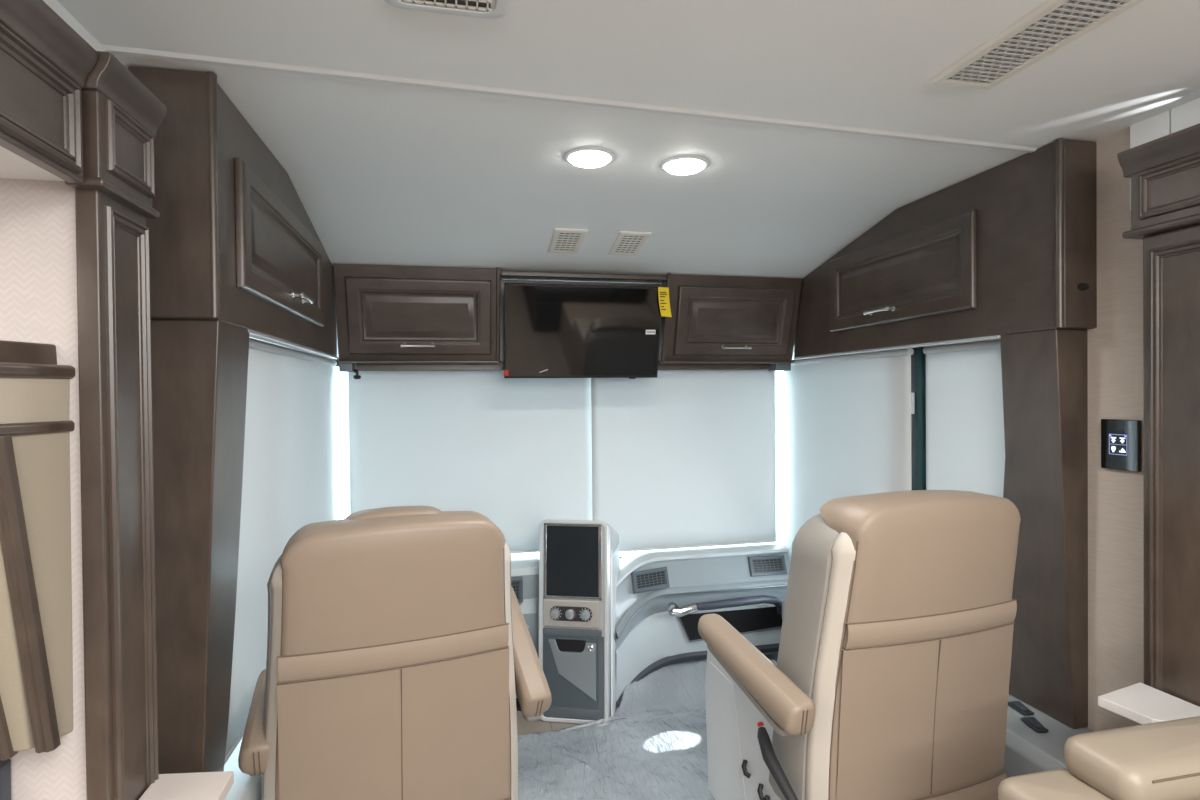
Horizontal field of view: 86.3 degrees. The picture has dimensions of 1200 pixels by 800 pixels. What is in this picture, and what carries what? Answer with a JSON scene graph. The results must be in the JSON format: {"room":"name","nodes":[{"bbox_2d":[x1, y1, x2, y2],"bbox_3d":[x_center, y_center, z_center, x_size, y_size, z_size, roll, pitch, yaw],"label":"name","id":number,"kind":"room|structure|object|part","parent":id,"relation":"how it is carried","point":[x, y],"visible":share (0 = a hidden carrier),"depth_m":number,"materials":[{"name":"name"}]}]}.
{"room":"vehicle interior","nodes":[
{"label":"vehicle interior","id":0,"kind":"room"},
{"bbox_2d":[0,178,86,799],"bbox_3d":[-1.288,0.513,0.900,1.055,1.720,0.030,-1,1,-12],"label":"wall","id":1,"kind":"structure","parent":0,"point":[38,266],"depth_m":0.98,"materials":[{"name":"paint"}]},
{"bbox_2d":[0,759,10,799],"bbox_3d":[-0.898,0.596,0.950,0.028,0.105,0.040,-1,1,-12],"label":"handset","id":2,"kind":"object","parent":1,"relation":"attached to","point":[5,766],"visible":0.9,"depth_m":0.95,"materials":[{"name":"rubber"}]},
{"bbox_2d":[0,146,63,180],"bbox_3d":[-0.852,-0.320,-1.143,1.055,0.018,4.135,-1,1,-12],"label":"trim","id":3,"kind":"structure","parent":1,"relation":"attached to","point":[12,166],"depth_m":0.93,"materials":[{"name":"white plastic"}]},
{"bbox_2d":[0,340,75,760],"bbox_3d":[-0.899,0.218,0.899,0.222,0.603,0.138,-1,1,-12],"label":"window surround","id":4,"kind":"object","parent":1,"relation":"attached to","point":[36,649],"visible":1,"depth_m":0.93,"materials":[{"name":"brown wood"}]},
{"bbox_3d":[-0.902,0.042,0.899,0.220,0.017,0.132,-1,1,-12],"label":"rail","id":5,"kind":"part","parent":4,"relation":"part of","materials":[{"name":"brown wood"}]},
{"bbox_3d":[-0.901,-0.041,0.896,0.222,0.021,0.138,-1,1,-12],"label":"rail","id":6,"kind":"part","parent":4,"relation":"part of","materials":[{"name":"brown wood"}]},
{"bbox_2d":[0,0,97,182],"bbox_3d":[-0.502,-0.404,-0.276,0.061,0.195,2.482,-1,1,-12],"label":"header board","id":7,"kind":"object","parent":1,"relation":"attached to","point":[45,64],"visible":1,"depth_m":0.84,"materials":[{"name":"brown wood"}]},
{"bbox_3d":[-0.610,-0.382,0.278,0.016,0.125,1.310,-1,1,-12],"label":"panel moulding","id":8,"kind":"part","parent":7,"relation":"part of","materials":[{"name":"brown wood"}]},
{"bbox_3d":[-0.503,-0.473,-0.277,0.061,0.056,2.482,-1,1,-12],"label":"crown moulding","id":9,"kind":"part","parent":7,"relation":"part of","materials":[{"name":"brown wood"}]},
{"bbox_2d":[43,0,105,51],"bbox_3d":[-0.494,-0.491,-0.900,0.042,0.312,4.460,-1,1,-12],"label":"trim","id":10,"kind":"structure","parent":1,"relation":"attached to","point":[54,5],"depth_m":1.11,"materials":[{"name":"white plastic"}]},
{"bbox_2d":[57,0,1199,283],"bbox_3d":[0.525,-0.641,-0.096,4.200,0.426,6.800,-1,1,-12],"label":"ceiling","id":11,"kind":"structure","parent":0,"point":[385,174],"depth_m":1.50,"materials":[{"name":"white paint"}]},
{"bbox_2d":[128,66,337,358],"bbox_3d":[-0.981,-0.417,1.948,0.204,0.511,1.347,-1,1,-12],"label":"upper cabinet","id":12,"kind":"object","parent":11,"relation":"attached to","point":[233,240],"visible":0.92,"depth_m":1.39,"materials":[{"name":"brown wood"}]},
{"bbox_3d":[-0.863,-0.416,1.289,0.142,0.496,0.006,-1,1,-12],"label":"panel","id":13,"kind":"part","parent":12,"relation":"part of","materials":[{"name":"brown wood"}]},
{"bbox_3d":[-0.904,-0.404,1.867,0.020,0.291,0.869,-1,1,-12],"label":"door","id":14,"kind":"part","parent":12,"relation":"part of","materials":[{"name":"brown wood"}]},
{"bbox_2d":[224,337,336,764],"bbox_3d":[-1.011,0.334,2.118,0.026,1.006,1.365,-1,1,-12],"label":"roller shade","id":15,"kind":"object","parent":12,"relation":"hanging from","point":[289,480],"visible":0.56,"depth_m":1.87,"materials":[{"name":"fabric"}]},
{"bbox_3d":[-0.967,-0.168,2.060,0.033,0.010,1.140,-1,1,-12],"label":"light rail","id":16,"kind":"part","parent":12,"relation":"part of","materials":[{"name":"silver metal"}]},
{"bbox_3d":[-0.884,-0.304,1.909,0.034,0.018,0.144,-1,1,-12],"label":"handle","id":17,"kind":"part","parent":12,"relation":"part of","materials":[{"name":"silver metal"}]},
{"bbox_2d":[333,264,499,362],"bbox_3d":[-0.757,-0.351,2.707,0.656,0.392,0.241,-1,1,-12],"label":"upper cabinet","id":18,"kind":"object","parent":11,"relation":"attached to","point":[385,314],"visible":1,"depth_m":2.64,"materials":[{"name":"brown wood"}]},
{"bbox_3d":[-0.740,-0.344,2.644,0.574,0.306,0.096,-1,1,-12],"label":"door","id":19,"kind":"part","parent":18,"relation":"part of","materials":[{"name":"brown wood"}]},
{"bbox_3d":[-0.752,-0.227,2.646,0.139,0.022,0.034,-1,1,-12],"label":"handle","id":20,"kind":"part","parent":18,"relation":"part of","materials":[{"name":"silver metal"}]},
{"bbox_2d":[339,362,790,378],"bbox_3d":[-0.089,-0.141,2.902,2.044,0.085,0.090,-1,1,-12],"label":"shade valance","id":21,"kind":"object","parent":18,"relation":"attached to","point":[343,367],"visible":0.72,"depth_m":2.82,"materials":[{"name":"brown metal"}]},
{"bbox_3d":[-1.029,-0.110,2.707,0.034,0.045,0.032,-1,1,-12],"label":"shade knob","id":22,"kind":"part","parent":21,"relation":"part of","materials":[{"name":"black plastic"}]},
{"bbox_3d":[-0.094,-0.155,2.931,1.930,0.037,0.020,-1,1,-12],"label":"rail","id":23,"kind":"part","parent":21,"relation":"part of","materials":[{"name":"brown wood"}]},
{"bbox_2d":[384,0,510,18],"bbox_3d":[-0.235,-0.665,0.967,0.210,0.013,0.280,-1,1,-12],"label":"ceiling vent","id":24,"kind":"object","parent":11,"relation":"in","point":[488,9],"visible":1,"depth_m":1.08,"materials":[{"name":"white plastic"}]},
{"bbox_2d":[400,0,491,11],"bbox_3d":[-0.235,-0.662,0.967,0.150,0.004,0.224,-1,1,-12],"label":"grille","id":25,"kind":"object","parent":24,"relation":"attached to","point":[432,5],"depth_m":1.07,"materials":[{"name":"white plastic"}]},
{"bbox_2d":[548,228,587,253],"bbox_3d":[-0.126,-0.607,2.450,0.122,0.050,0.202,-1,1,-12],"label":"ceiling vent","id":26,"kind":"object","parent":11,"relation":"in","point":[564,240],"visible":1,"depth_m":2.44,"materials":[{"name":"white plastic"}]},
{"bbox_2d":[553,232,581,251],"bbox_3d":[-0.126,-0.605,2.449,0.090,0.038,0.170,-1,1,-12],"label":"grille","id":27,"kind":"object","parent":26,"relation":"attached to","point":[562,241],"depth_m":2.45,"materials":[{"name":"white plastic"}]},
{"bbox_2d":[102,44,1038,152],"bbox_3d":[0.185,-0.678,1.508,2.322,0.008,0.036,-1,1,-15],"label":"trim","id":28,"kind":"structure","parent":11,"relation":"attached to","point":[119,50],"depth_m":1.41,"materials":[{"name":"white"}]},
{"bbox_2d":[564,147,614,167],"bbox_3d":[-0.029,-0.673,1.791,0.144,0.020,0.144,-1,1,-12],"label":"recessed light","id":29,"kind":"object","parent":11,"relation":"in","point":[586,157],"visible":1,"depth_m":1.76,"materials":[{"name":"white plastic"}]},
{"bbox_2d":[608,231,650,255],"bbox_3d":[0.114,-0.610,2.502,0.122,0.050,0.202,-1,1,-12],"label":"ceiling vent","id":30,"kind":"object","parent":11,"relation":"in","point":[627,243],"visible":1,"depth_m":2.49,"materials":[{"name":"white plastic"}]},
{"bbox_2d":[614,235,644,253],"bbox_3d":[0.114,-0.608,2.501,0.090,0.038,0.170,-1,1,-12],"label":"grille","id":31,"kind":"object","parent":30,"relation":"attached to","point":[623,244],"depth_m":2.50,"materials":[{"name":"white plastic"}]},
{"bbox_2d":[660,155,709,174],"bbox_3d":[0.246,-0.676,1.860,0.144,0.020,0.144,-1,1,-12],"label":"recessed light","id":32,"kind":"object","parent":11,"relation":"in","point":[685,164],"visible":1,"depth_m":1.83,"materials":[{"name":"white plastic"}]},
{"bbox_2d":[658,273,801,362],"bbox_3d":[0.596,-0.368,3.003,0.657,0.392,0.241,-1,1,-12],"label":"upper cabinet","id":33,"kind":"object","parent":11,"relation":"attached to","point":[714,319],"visible":0.97,"depth_m":2.93,"materials":[{"name":"brown wood"}]},
{"bbox_2d":[500,270,666,360],"bbox_3d":[-0.070,-0.361,2.807,0.726,0.371,0.120,-1,1,-12],"label":"panel","id":34,"kind":"object","parent":33,"relation":"attached to","point":[534,274],"visible":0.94,"depth_m":2.77,"materials":[{"name":"brown wood"}]},
{"bbox_2d":[504,283,671,378],"bbox_3d":[-0.049,-0.289,2.740,0.714,0.398,0.151,-1,1,-12],"label":"television","id":35,"kind":"object","parent":33,"relation":"attached to","point":[551,330],"visible":1,"depth_m":2.72,"materials":[{"name":"black plastic"}]},
{"bbox_2d":[660,292,666,309],"bbox_3d":[0.271,-0.424,2.738,0.034,0.076,0.012,-1,1,-12],"label":"print","id":36,"kind":"object","parent":35,"relation":"attached to","point":[663,295],"depth_m":2.74,"materials":[{"name":"yellow paper"}]},
{"bbox_3d":[0.621,-0.360,2.941,0.567,0.306,0.096,-1,1,-12],"label":"door","id":37,"kind":"part","parent":33,"relation":"part of","materials":[{"name":"brown wood"}]},
{"bbox_3d":[0.628,-0.244,2.947,0.139,0.022,0.034,-1,1,-12],"label":"handle","id":38,"kind":"part","parent":33,"relation":"part of","materials":[{"name":"silver metal"}]},
{"bbox_2d":[928,0,1143,89],"bbox_3d":[0.845,-0.678,1.072,0.155,0.012,0.645,-1,1,-12],"label":"ceiling vent","id":39,"kind":"object","parent":11,"relation":"in","point":[1052,25],"visible":1,"depth_m":1.20,"materials":[{"name":"white plastic"}]},
{"bbox_2d":[517,654,777,735],"bbox_3d":[0.535,1.405,-0.024,4.200,0.080,6.900,-1,1,-12],"label":"floor","id":40,"kind":"structure","parent":0,"point":[524,727],"depth_m":2.65,"materials":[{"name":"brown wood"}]},
{"bbox_2d":[64,51,166,799],"bbox_3d":[-0.772,0.425,1.041,0.076,1.882,0.188,-1,1,-12],"label":"trim column","id":41,"kind":"structure","parent":40,"relation":"on","point":[121,118],"depth_m":0.99,"materials":[{"name":"brown wood"}]},
{"bbox_3d":[-0.781,-0.325,1.033,0.053,0.014,0.186,-1,1,-12],"label":"ledge moulding","id":42,"kind":"part","parent":41,"relation":"part of","materials":[{"name":"brown wood"}]},
{"bbox_3d":[-0.781,-0.488,1.031,0.076,0.056,0.188,-1,1,-12],"label":"crown moulding","id":43,"kind":"part","parent":41,"relation":"part of","materials":[{"name":"brown wood"}]},
{"bbox_3d":[-0.762,-0.403,1.039,0.013,0.108,0.142,-1,1,-12],"label":"panel moulding","id":44,"kind":"part","parent":41,"relation":"part of","materials":[{"name":"brown wood"}]},
{"bbox_3d":[-0.763,0.474,1.051,0.014,1.545,0.128,-1,1,-12],"label":"panel moulding","id":45,"kind":"part","parent":41,"relation":"part of","materials":[{"name":"brown wood"}]},
{"bbox_2d":[139,771,233,799],"bbox_3d":[-0.670,0.670,0.946,0.133,0.022,0.402,-1,1,-12],"label":"shelf","id":46,"kind":"object","parent":41,"relation":"attached to","point":[200,785],"visible":1,"depth_m":1.09,"materials":[{"name":"white laminate"}]},
{"bbox_2d":[224,737,261,799],"bbox_3d":[-0.959,1.122,1.837,0.167,0.475,1.380,-1,1,-12],"label":"ledge","id":47,"kind":"object","parent":40,"relation":"on","point":[245,786],"visible":0.02,"depth_m":1.51,"materials":[{"name":"white plastic"}]},
{"bbox_2d":[151,319,248,773],"bbox_3d":[-0.882,0.360,1.417,0.153,1.056,0.200,-1,1,-12],"label":"pillar","id":48,"kind":"structure","parent":47,"relation":"on","point":[199,368],"depth_m":1.32,"materials":[{"name":"brown wood"}]},
{"bbox_2d":[238,506,551,799],"bbox_3d":[-0.532,0.810,1.715,0.716,1.094,0.636,-1,1,-22],"label":"seat","id":49,"kind":"object","parent":40,"relation":"on","point":[401,649],"visible":1,"depth_m":1.44,"materials":[{"name":"beige leather"}]},
{"bbox_3d":[-0.799,0.759,1.531,0.080,0.144,0.288,-1,1,-20],"label":"armrest","id":50,"kind":"part","parent":49,"relation":"part of","materials":[{"name":"beige leather"}]},
{"bbox_3d":[-0.503,0.673,1.584,0.602,0.733,0.258,-1,1,-22],"label":"backrest","id":51,"kind":"part","parent":49,"relation":"part of","materials":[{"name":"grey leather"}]},
{"bbox_3d":[-0.230,0.687,1.797,0.080,0.258,0.389,-1,1,-24],"label":"armrest","id":52,"kind":"part","parent":49,"relation":"part of","materials":[{"name":"beige leather"}]},
{"bbox_2d":[511,553,538,697],"bbox_3d":[-0.687,1.035,2.830,0.840,0.618,0.295,-1,1,-12],"label":"dashboard","id":53,"kind":"object","parent":40,"relation":"on","point":[524,566],"visible":0.2,"depth_m":2.79,"materials":[{"name":"grey plastic"}]},
{"bbox_2d":[511,576,522,601],"bbox_3d":[-0.395,0.824,2.769,0.120,0.111,0.030,-1,1,-12],"label":"air vent","id":54,"kind":"object","parent":53,"relation":"attached to","point":[516,581],"depth_m":2.77,"materials":[{"name":"grey plastic"}]},
{"bbox_2d":[539,519,619,723],"bbox_3d":[-0.084,0.923,2.823,0.311,0.834,0.361,0,1,9],"label":"console","id":55,"kind":"object","parent":40,"relation":"on","point":[579,560],"visible":0.97,"depth_m":2.67,"materials":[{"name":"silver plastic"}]},
{"bbox_3d":[-0.122,1.133,2.667,0.232,0.278,0.028,0,1,9],"label":"drawer","id":56,"kind":"part","parent":55,"relation":"part of","materials":[{"name":"grey plastic"}]},
{"bbox_3d":[-0.122,0.892,2.669,0.182,0.060,0.002,0,1,9],"label":"dial plate","id":57,"kind":"part","parent":55,"relation":"part of","materials":[{"name":"black plastic"}]},
{"bbox_3d":[-0.119,0.893,2.677,0.242,0.114,0.020,0,1,9],"label":"climate panel","id":58,"kind":"part","parent":55,"relation":"part of","materials":[{"name":"grey plastic"}]},
{"bbox_3d":[-0.116,1.121,2.658,0.201,0.241,0.020,0,1,9],"label":"drawer plate","id":59,"kind":"part","parent":55,"relation":"part of","materials":[{"name":"grey plastic"}]},
{"bbox_2d":[518,659,714,799],"bbox_3d":[0.215,1.280,1.961,1.038,0.127,1.935,-1,1,-12],"label":"protective film","id":60,"kind":"object","parent":40,"relation":"on","point":[653,746],"visible":0.71,"depth_m":2.43,"materials":[{"name":"plastic"}]},
{"bbox_2d":[615,542,789,706],"bbox_3d":[0.475,1.035,3.019,0.908,0.630,0.421,-1,1,-12],"label":"dashboard","id":61,"kind":"object","parent":40,"relation":"on","point":[662,595],"visible":0.91,"depth_m":2.96,"materials":[{"name":"grey plastic"}]},
{"bbox_3d":[0.485,1.212,2.967,0.913,0.199,0.087,-1,1,-20],"label":"kick panel","id":62,"kind":"part","parent":61,"relation":"part of","materials":[{"name":"grey plastic"}]},
{"bbox_2d":[631,567,669,593],"bbox_3d":[0.230,0.819,2.912,0.197,0.090,0.055,-1,1,-28],"label":"air vent","id":63,"kind":"object","parent":61,"relation":"attached to","point":[644,580],"depth_m":2.90,"materials":[{"name":"grey plastic"}]},
{"bbox_3d":[0.485,1.259,2.969,0.917,0.184,0.114,-1,1,-20],"label":"trim","id":64,"kind":"part","parent":61,"relation":"part of","materials":[{"name":"grey plastic"}]},
{"bbox_3d":[0.483,1.107,2.969,0.916,0.273,0.112,-1,1,-20],"label":"panel","id":65,"kind":"part","parent":61,"relation":"part of","materials":[{"name":"grey plastic"}]},
{"bbox_3d":[0.650,0.962,2.946,0.468,0.115,0.070,-1,1,-18],"label":"grab handle","id":66,"kind":"part","parent":61,"relation":"part of","materials":[{"name":"grey rubber"}]},
{"bbox_2d":[748,554,786,576],"bbox_3d":[0.802,0.793,3.065,0.185,0.091,0.049,-1,1,-12],"label":"air vent","id":67,"kind":"object","parent":61,"relation":"attached to","point":[759,565],"depth_m":3.06,"materials":[{"name":"grey plastic"}]},
{"bbox_2d":[698,490,1020,799],"bbox_3d":[0.681,0.784,1.771,0.750,1.120,0.666,-1,1,-18],"label":"seat","id":68,"kind":"object","parent":40,"relation":"on","point":[890,679],"visible":1,"depth_m":1.50,"materials":[{"name":"beige leather"}]},
{"bbox_2d":[741,759,750,778],"bbox_3d":[0.400,1.011,1.754,0.021,0.040,0.035,-1,1,-18],"label":"switch","id":69,"kind":"object","parent":68,"relation":"attached to","point":[746,764],"depth_m":1.75,"materials":[{"name":"black plastic"}]},
{"bbox_3d":[0.378,0.681,1.624,0.080,0.144,0.444,-1,1,-20],"label":"armrest","id":70,"kind":"part","parent":68,"relation":"part of","materials":[{"name":"beige leather"}]},
{"bbox_2d":[757,783,764,799],"bbox_3d":[0.425,1.032,1.678,0.021,0.040,0.035,-1,1,-18],"label":"switch","id":71,"kind":"object","parent":68,"relation":"attached to","point":[761,786],"depth_m":1.68,"materials":[{"name":"black plastic"}]},
{"bbox_3d":[0.450,0.918,1.523,0.040,0.169,0.250,-1,1,-22],"label":"recline lever","id":72,"kind":"part","parent":68,"relation":"part of","materials":[{"name":"grey plastic"}]},
{"bbox_3d":[0.749,0.626,1.638,0.602,0.733,0.258,-1,1,-18],"label":"backrest","id":73,"kind":"part","parent":68,"relation":"part of","materials":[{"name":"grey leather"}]},
{"bbox_3d":[0.779,0.619,1.544,0.534,0.788,0.176,-1,1,-18],"label":"panel","id":74,"kind":"part","parent":68,"relation":"part of","materials":[{"name":"beige leather"}]},
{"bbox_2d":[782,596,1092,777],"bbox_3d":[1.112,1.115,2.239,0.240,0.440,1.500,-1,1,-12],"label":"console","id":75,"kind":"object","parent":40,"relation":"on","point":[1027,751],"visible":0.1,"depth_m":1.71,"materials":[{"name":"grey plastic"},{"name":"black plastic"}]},
{"bbox_2d":[1008,701,1033,714],"bbox_3d":[1.218,0.889,1.855,0.032,0.018,0.070,-1,1,-7],"label":"rocker switch","id":76,"kind":"object","parent":75,"relation":"attached to","point":[1020,707],"visible":0.89,"depth_m":1.85,"materials":[{"name":"grey plastic"}]},
{"bbox_2d":[1021,717,1048,731],"bbox_3d":[1.197,0.890,1.764,0.032,0.018,0.070,-1,1,-1],"label":"rocker switch","id":77,"kind":"object","parent":75,"relation":"attached to","point":[1032,722],"visible":1,"depth_m":1.75,"materials":[{"name":"grey plastic"}]},
{"bbox_2d":[1000,329,1087,728],"bbox_3d":[1.258,0.352,1.854,0.109,1.091,0.240,-1,1,-12],"label":"pillar","id":78,"kind":"structure","parent":75,"relation":"on","point":[1045,372],"depth_m":1.77,"materials":[{"name":"brown wood"}]},
{"bbox_2d":[998,716,1199,799],"bbox_3d":[1.476,0.862,0.428,1.155,0.978,1.792,-1,1,-12],"label":"sofa","id":79,"kind":"object","parent":40,"relation":"on","point":[1158,760],"visible":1,"depth_m":1.12,"materials":[{"name":"beige leather"}]},
{"bbox_2d":[998,768,1112,799],"bbox_3d":[1.252,0.803,0.865,0.905,0.250,0.842,-1,1,-12],"label":"seat cushion","id":80,"kind":"object","parent":79,"relation":"on","point":[1064,783],"depth_m":1.14,"materials":[{"name":"beige leather"}]},
{"bbox_3d":[1.315,0.644,1.221,0.925,0.080,0.143,-1,1,-12],"label":"armrest","id":81,"kind":"part","parent":79,"relation":"part of","materials":[{"name":"beige leather"}]},
{"bbox_2d":[1117,123,1199,706],"bbox_3d":[1.325,0.381,1.411,0.154,1.921,0.245,-1,1,-12],"label":"trim column","id":82,"kind":"structure","parent":40,"relation":"on","point":[1164,172],"depth_m":1.43,"materials":[{"name":"brown wood"}]},
{"bbox_2d":[1098,682,1199,724],"bbox_3d":[1.204,0.670,1.378,0.167,0.022,0.198,-1,1,-12],"label":"shelf","id":83,"kind":"object","parent":82,"relation":"attached to","point":[1141,703],"visible":0.81,"depth_m":1.39,"materials":[{"name":"white laminate"}]},
{"bbox_3d":[1.316,-0.552,1.401,0.154,0.056,0.245,-1,1,-12],"label":"crown moulding","id":84,"kind":"part","parent":82,"relation":"part of","materials":[{"name":"brown wood"}]},
{"bbox_3d":[1.321,-0.387,1.407,0.145,0.016,0.232,-1,1,-12],"label":"ledge moulding","id":85,"kind":"part","parent":82,"relation":"part of","materials":[{"name":"brown wood"}]},
{"bbox_3d":[1.259,-0.465,1.390,0.013,0.105,0.170,-1,1,-12],"label":"panel moulding","id":86,"kind":"part","parent":82,"relation":"part of","materials":[{"name":"brown wood"}]},
{"bbox_3d":[1.284,0.439,1.400,0.014,1.565,0.150,-1,1,-12],"label":"panel moulding","id":87,"kind":"part","parent":82,"relation":"part of","materials":[{"name":"brown wood"}]},
{"bbox_2d":[692,652,777,660],"bbox_3d":[-0.130,1.077,3.139,2.380,0.520,0.070,-1,1,-12],"label":"wall","id":88,"kind":"structure","parent":0,"point":[768,653],"depth_m":3.33,"materials":[{"name":"grey plastic"}]},
{"bbox_2d":[333,358,784,558],"bbox_3d":[-0.128,0.302,3.110,2.270,1.030,0.026,-1,1,-12],"label":"window","id":89,"kind":"structure","parent":88,"relation":"in","point":[340,378],"depth_m":2.90,"materials":[{"name":"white glass"}]},
{"bbox_2d":[348,361,592,553],"bbox_3d":[-0.561,0.266,2.905,1.088,0.885,0.026,-1,1,-12],"label":"roller shade","id":90,"kind":"object","parent":89,"relation":"attached to","point":[516,453],"visible":0.7,"depth_m":2.90,"materials":[{"name":"fabric"}]},
{"bbox_3d":[-0.128,0.307,3.110,2.270,1.020,0.025,-1,1,-12],"label":"frame","id":91,"kind":"part","parent":89,"relation":"part of","materials":[{"name":"white"}]},
{"bbox_2d":[591,370,776,551],"bbox_3d":[0.420,0.264,3.102,0.938,0.905,0.026,-1,1,-12],"label":"roller shade","id":92,"kind":"object","parent":89,"relation":"attached to","point":[681,458],"visible":0.93,"depth_m":3.10,"materials":[{"name":"fabric"}]},
{"bbox_2d":[1086,127,1142,731],"bbox_3d":[1.378,0.322,1.655,0.050,2.032,0.640,-1,1,-12],"label":"wall","id":93,"kind":"structure","parent":0,"point":[1115,346],"depth_m":1.67,"materials":[{"name":"paint"}]},
{"bbox_2d":[1101,419,1141,471],"bbox_3d":[1.344,0.115,1.652,0.014,0.130,0.096,-1,1,-12],"label":"control panel","id":94,"kind":"object","parent":93,"relation":"attached to","point":[1121,440],"visible":1,"depth_m":1.64,"materials":[{"name":"black plastic"}]},
{"bbox_2d":[1130,98,1199,209],"bbox_3d":[1.804,-0.569,-0.481,0.010,0.212,4.300,-1,1,-12],"label":"trim","id":95,"kind":"structure","parent":93,"relation":"attached to","point":[1186,115],"depth_m":1.54,"materials":[{"name":"white plastic"}]},
{"bbox_3d":[1.159,-0.456,2.614,0.050,0.492,1.380,-1,1,-12],"label":"wall","id":96,"kind":"structure","parent":0,"visible":0},
{"bbox_2d":[794,138,1096,359],"bbox_3d":[1.103,-0.443,2.378,0.170,0.511,1.397,-1,1,-12],"label":"upper cabinet","id":97,"kind":"object","parent":96,"relation":"attached to","point":[1010,247],"visible":0.99,"depth_m":1.97,"materials":[{"name":"brown wood"}]},
{"bbox_3d":[1.035,-0.332,2.381,0.034,0.018,0.154,-1,1,-12],"label":"handle","id":98,"kind":"part","parent":97,"relation":"part of","materials":[{"name":"silver metal"}]},
{"bbox_3d":[1.067,-0.193,2.478,0.033,0.010,1.190,-1,1,-12],"label":"light rail","id":99,"kind":"part","parent":97,"relation":"part of","materials":[{"name":"silver metal"}]},
{"bbox_3d":[1.068,-0.438,2.350,0.020,0.303,0.783,-1,1,-12],"label":"door","id":100,"kind":"part","parent":97,"relation":"part of","materials":[{"name":"brown wood"}]},
{"bbox_3d":[1.280,-0.442,1.706,0.107,0.496,0.006,-1,1,-12],"label":"panel","id":101,"kind":"part","parent":97,"relation":"part of","materials":[{"name":"brown wood"}]},
{"bbox_2d":[923,339,1004,496],"bbox_3d":[1.215,0.332,2.106,0.026,1.046,0.390,-1,1,-13],"label":"roller shade","id":102,"kind":"object","parent":96,"relation":"attached to","point":[965,442],"visible":0.32,"depth_m":2.11,"materials":[{"name":"fabric"}]},
{"bbox_3d":[1.169,1.119,2.655,0.050,0.420,1.430,-1,1,-12],"label":"wall","id":103,"kind":"structure","parent":0,"visible":0},
{"bbox_2d":[792,347,925,489],"bbox_3d":[1.147,0.344,2.654,0.075,1.130,1.410,-1,1,-12],"label":"window","id":104,"kind":"structure","parent":103,"relation":"in","point":[918,359],"depth_m":2.36,"materials":[{"name":"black glass"}]},
{"bbox_2d":[784,348,913,561],"bbox_3d":[1.038,0.326,2.794,0.026,1.046,0.920,-1,1,-13],"label":"roller shade","id":105,"kind":"object","parent":104,"relation":"attached to","point":[847,418],"visible":0.59,"depth_m":2.74,"materials":[{"name":"fabric"}]},
{"bbox_3d":[1.152,0.344,2.655,0.065,1.130,1.410,-1,1,-12],"label":"frame","id":106,"kind":"part","parent":104,"relation":"part of","materials":[{"name":"black metal"}]}
]}

